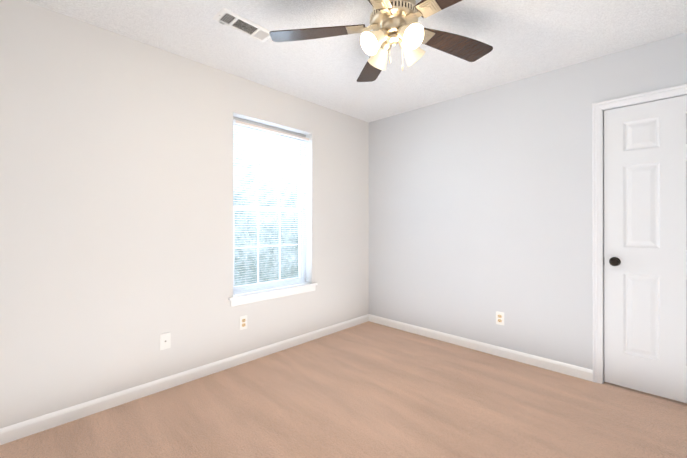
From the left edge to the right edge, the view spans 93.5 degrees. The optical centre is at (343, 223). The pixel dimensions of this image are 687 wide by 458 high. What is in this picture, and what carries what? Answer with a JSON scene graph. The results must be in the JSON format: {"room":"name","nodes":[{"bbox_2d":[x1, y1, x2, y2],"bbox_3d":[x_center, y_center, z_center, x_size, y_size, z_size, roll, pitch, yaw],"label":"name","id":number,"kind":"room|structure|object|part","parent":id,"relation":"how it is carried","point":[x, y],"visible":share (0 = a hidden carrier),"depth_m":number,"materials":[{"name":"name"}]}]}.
{"room":"empty bedroom","nodes":[
{"label":"empty bedroom","id":0,"kind":"room"},
{"bbox_2d":[0,0,368,428],"bbox_3d":[-1.053,-0.030,2.683,0.160,2.440,4.070,0,0,44],"label":"wall","id":1,"kind":"structure","parent":0,"point":[116,205],"depth_m":2.17,"materials":[{"name":"paint"}]},
{"bbox_2d":[160,332,170,349],"bbox_3d":[-1.279,0.844,2.322,0.015,0.115,0.070,0,0,44],"label":"outlet plate","id":2,"kind":"object","parent":1,"relation":"attached to","point":[165,340],"visible":1,"depth_m":2.32,"materials":[{"name":"white plastic"}]},
{"bbox_2d":[0,314,368,444],"bbox_3d":[-0.991,1.148,2.621,0.013,0.084,3.750,0,0,44],"label":"baseboard","id":3,"kind":"structure","parent":1,"relation":"attached to","point":[17,431],"depth_m":2.25,"materials":[{"name":"white paint"}]},
{"bbox_2d":[240,315,246,329],"bbox_3d":[-0.856,0.846,2.766,0.006,0.115,0.070,0,0,44],"label":"outlet","id":4,"kind":"object","parent":1,"relation":"attached to","point":[241,322],"visible":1,"depth_m":2.76,"materials":[{"name":"white plastic"}]},
{"bbox_2d":[233,116,305,136],"bbox_3d":[-0.713,-0.914,3.101,0.059,0.040,0.863,0,0,44],"label":"window trim","id":5,"kind":"structure","parent":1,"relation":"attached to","point":[266,126],"depth_m":3.06,"materials":[{"name":"grey paint"}]},
{"bbox_2d":[228,283,317,300],"bbox_3d":[-0.645,0.622,3.039,0.130,0.020,0.960,0,0,44],"label":"window sill","id":6,"kind":"structure","parent":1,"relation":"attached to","point":[264,292],"depth_m":2.97,"materials":[{"name":"white paint"}]},
{"bbox_2d":[231,119,315,306],"bbox_3d":[-0.670,-0.103,3.066,0.169,1.587,0.921,0,0,44],"label":"window","id":7,"kind":"structure","parent":1,"relation":"in","point":[302,185],"depth_m":3.04,"materials":[{"name":"white plastic"}]},
{"bbox_3d":[-0.713,-0.137,3.099,0.062,1.442,0.788,0,0,44],"label":"window sashes","id":8,"kind":"part","parent":7,"relation":"part of","materials":[{"name":"white wood"}]},
{"bbox_3d":[-0.645,-0.143,3.047,0.032,1.487,0.842,0,0,44],"label":"window blind rails","id":9,"kind":"part","parent":7,"relation":"part of","materials":[{"name":"white plastic"}]},
{"bbox_2d":[235,120,308,140],"bbox_3d":[-0.645,-0.873,3.048,0.026,0.024,0.836,0,0,44],"label":"blind headrail","id":10,"kind":"object","parent":7,"relation":"attached to","point":[270,130],"visible":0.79,"depth_m":3.00,"materials":[{"name":"beige plastic"}]},
{"bbox_2d":[299,139,299,281],"bbox_3d":[-0.435,-0.136,3.263,0.028,1.457,0.002,0,0,44],"label":"blind cord","id":11,"kind":"object","parent":10,"relation":"hanging from","point":[299,217],"depth_m":3.27,"materials":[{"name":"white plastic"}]},
{"bbox_3d":[-0.614,0.661,3.011,0.013,0.058,0.921,0,0,44],"label":"window sill apron","id":12,"kind":"part","parent":7,"relation":"part of","materials":[{"name":"white wood"}]},
{"bbox_2d":[0,321,686,457],"bbox_3d":[0.244,1.248,1.425,3.770,0.120,4.070,0,0,44],"label":"floor","id":13,"kind":"structure","parent":0,"point":[368,389],"depth_m":2.02,"materials":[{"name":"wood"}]},
{"bbox_2d":[24,0,686,122],"bbox_3d":[0.244,-1.312,1.430,3.770,0.120,4.070,0,0,44],"label":"ceiling","id":14,"kind":"structure","parent":0,"point":[526,38],"depth_m":2.19,"materials":[{"name":"white paint"}]},
{"bbox_2d":[212,7,270,41],"bbox_3d":[-0.623,-1.243,2.044,0.148,0.016,0.356,0,0,44],"label":"ceiling vent","id":15,"kind":"object","parent":14,"relation":"in","point":[229,18],"visible":0.96,"depth_m":2.02,"materials":[{"name":"white metal"}]},
{"bbox_2d":[269,0,492,81],"bbox_3d":[0.292,-1.022,1.677,1.299,0.459,1.337,0,0,44],"label":"ceiling fan","id":16,"kind":"object","parent":14,"relation":"hanging from","point":[393,22],"visible":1,"depth_m":1.73,"materials":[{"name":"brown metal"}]},
{"bbox_3d":[-0.155,-1.058,1.787,0.504,0.034,0.383,0,0,44],"label":"blade","id":17,"kind":"part","parent":16,"relation":"part of","materials":[{"name":"brown wood"}]},
{"bbox_3d":[0.150,-0.938,1.662,0.115,0.134,0.137,0,0,44],"label":"lamp shade","id":18,"kind":"part","parent":16,"relation":"part of","materials":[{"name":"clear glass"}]},
{"bbox_3d":[0.167,-0.953,1.666,0.048,0.069,0.072,0,0,44],"label":"bulb","id":19,"kind":"part","parent":16,"relation":"part of","materials":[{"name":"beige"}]},
{"bbox_3d":[0.210,-1.058,2.140,0.476,0.034,0.412,0,0,44],"label":"blade","id":20,"kind":"part","parent":16,"relation":"part of","materials":[{"name":"brown wood"}]},
{"bbox_3d":[0.212,-0.938,1.836,0.137,0.134,0.115,0,0,44],"label":"lamp shade","id":21,"kind":"part","parent":16,"relation":"part of","materials":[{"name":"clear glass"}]},
{"bbox_3d":[0.207,-0.985,1.689,0.064,0.063,0.079,0,0,44],"label":"arm","id":22,"kind":"part","parent":16,"relation":"part of"},
{"bbox_3d":[0.239,-0.985,1.778,0.079,0.063,0.064,0,0,44],"label":"arm","id":23,"kind":"part","parent":16,"relation":"part of"},
{"bbox_2d":[370,1,417,22],"bbox_3d":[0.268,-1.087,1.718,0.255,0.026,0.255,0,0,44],"label":"motor housing","id":24,"kind":"object","parent":16,"relation":"attached to","point":[403,10],"depth_m":1.64,"materials":[{"name":"gold metal"}]},
{"bbox_3d":[0.297,-0.985,1.658,0.079,0.063,0.064,0,0,44],"label":"arm","id":25,"kind":"part","parent":16,"relation":"part of"},
{"bbox_3d":[0.320,-0.953,1.617,0.072,0.069,0.048,0,0,44],"label":"bulb","id":26,"kind":"part","parent":16,"relation":"part of","materials":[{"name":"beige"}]},
{"bbox_3d":[0.323,-0.938,1.600,0.137,0.134,0.115,0,0,44],"label":"lamp shade","id":27,"kind":"part","parent":16,"relation":"part of","materials":[{"name":"white glass"}]},
{"bbox_3d":[0.385,-0.938,1.774,0.115,0.134,0.137,0,0,44],"label":"lamp shade","id":28,"kind":"part","parent":16,"relation":"part of","materials":[{"name":"white glass"}]},
{"bbox_3d":[0.561,-1.059,1.413,0.546,0.034,0.152,0,0,44],"label":"blade","id":29,"kind":"part","parent":16,"relation":"part of","materials":[{"name":"brown wood"}]},
{"bbox_3d":[0.648,-1.058,1.897,0.285,0.034,0.526,0,0,44],"label":"blade","id":30,"kind":"part","parent":16,"relation":"part of","materials":[{"name":"brown wood"}]},
{"bbox_2d":[369,32,686,369],"bbox_3d":[1.604,-0.030,2.832,3.450,2.440,0.160,0,0,44],"label":"wall","id":31,"kind":"structure","parent":0,"point":[480,208],"depth_m":2.89,"materials":[{"name":"paint"}]},
{"bbox_2d":[369,314,592,381],"bbox_3d":[1.096,1.149,3.201,2.204,0.084,0.013,0,0,44],"label":"baseboard","id":32,"kind":"structure","parent":31,"relation":"attached to","point":[560,367],"depth_m":2.93,"materials":[{"name":"white paint"}]},
{"bbox_2d":[496,311,503,325],"bbox_3d":[1.408,0.850,2.906,0.070,0.115,0.006,0,0,44],"label":"outlet","id":33,"kind":"object","parent":31,"relation":"attached to","point":[502,318],"visible":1,"depth_m":2.90,"materials":[{"name":"white plastic"}]},
{"bbox_2d":[592,84,686,383],"bbox_3d":[2.242,0.139,2.201,0.848,2.099,0.178,0,0,44],"label":"door frame","id":34,"kind":"structure","parent":31,"relation":"attached to","point":[597,107],"depth_m":2.41,"materials":[{"name":"white wood"}]},
{"bbox_2d":[604,95,686,402],"bbox_3d":[2.212,0.165,2.170,0.713,2.018,0.035,0,0,44],"label":"door","id":35,"kind":"structure","parent":31,"relation":"in","point":[645,243],"depth_m":2.25,"materials":[{"name":"white paint"}]},
{"bbox_2d":[609,257,620,265],"bbox_3d":[1.963,0.275,2.340,0.066,0.066,0.068,0,0,44],"label":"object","id":36,"kind":"structure","parent":35,"relation":"attached to","point":[614,261],"depth_m":2.32,"materials":[{"name":"black metal"}]},
{"label":"outside","id":37,"kind":"structure","parent":0,"visible":0},
{"bbox_2d":[233,131,298,285],"bbox_3d":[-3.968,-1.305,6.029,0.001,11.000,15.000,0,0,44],"label":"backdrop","id":38,"kind":"structure","parent":37,"point":[287,257],"depth_m":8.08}
]}

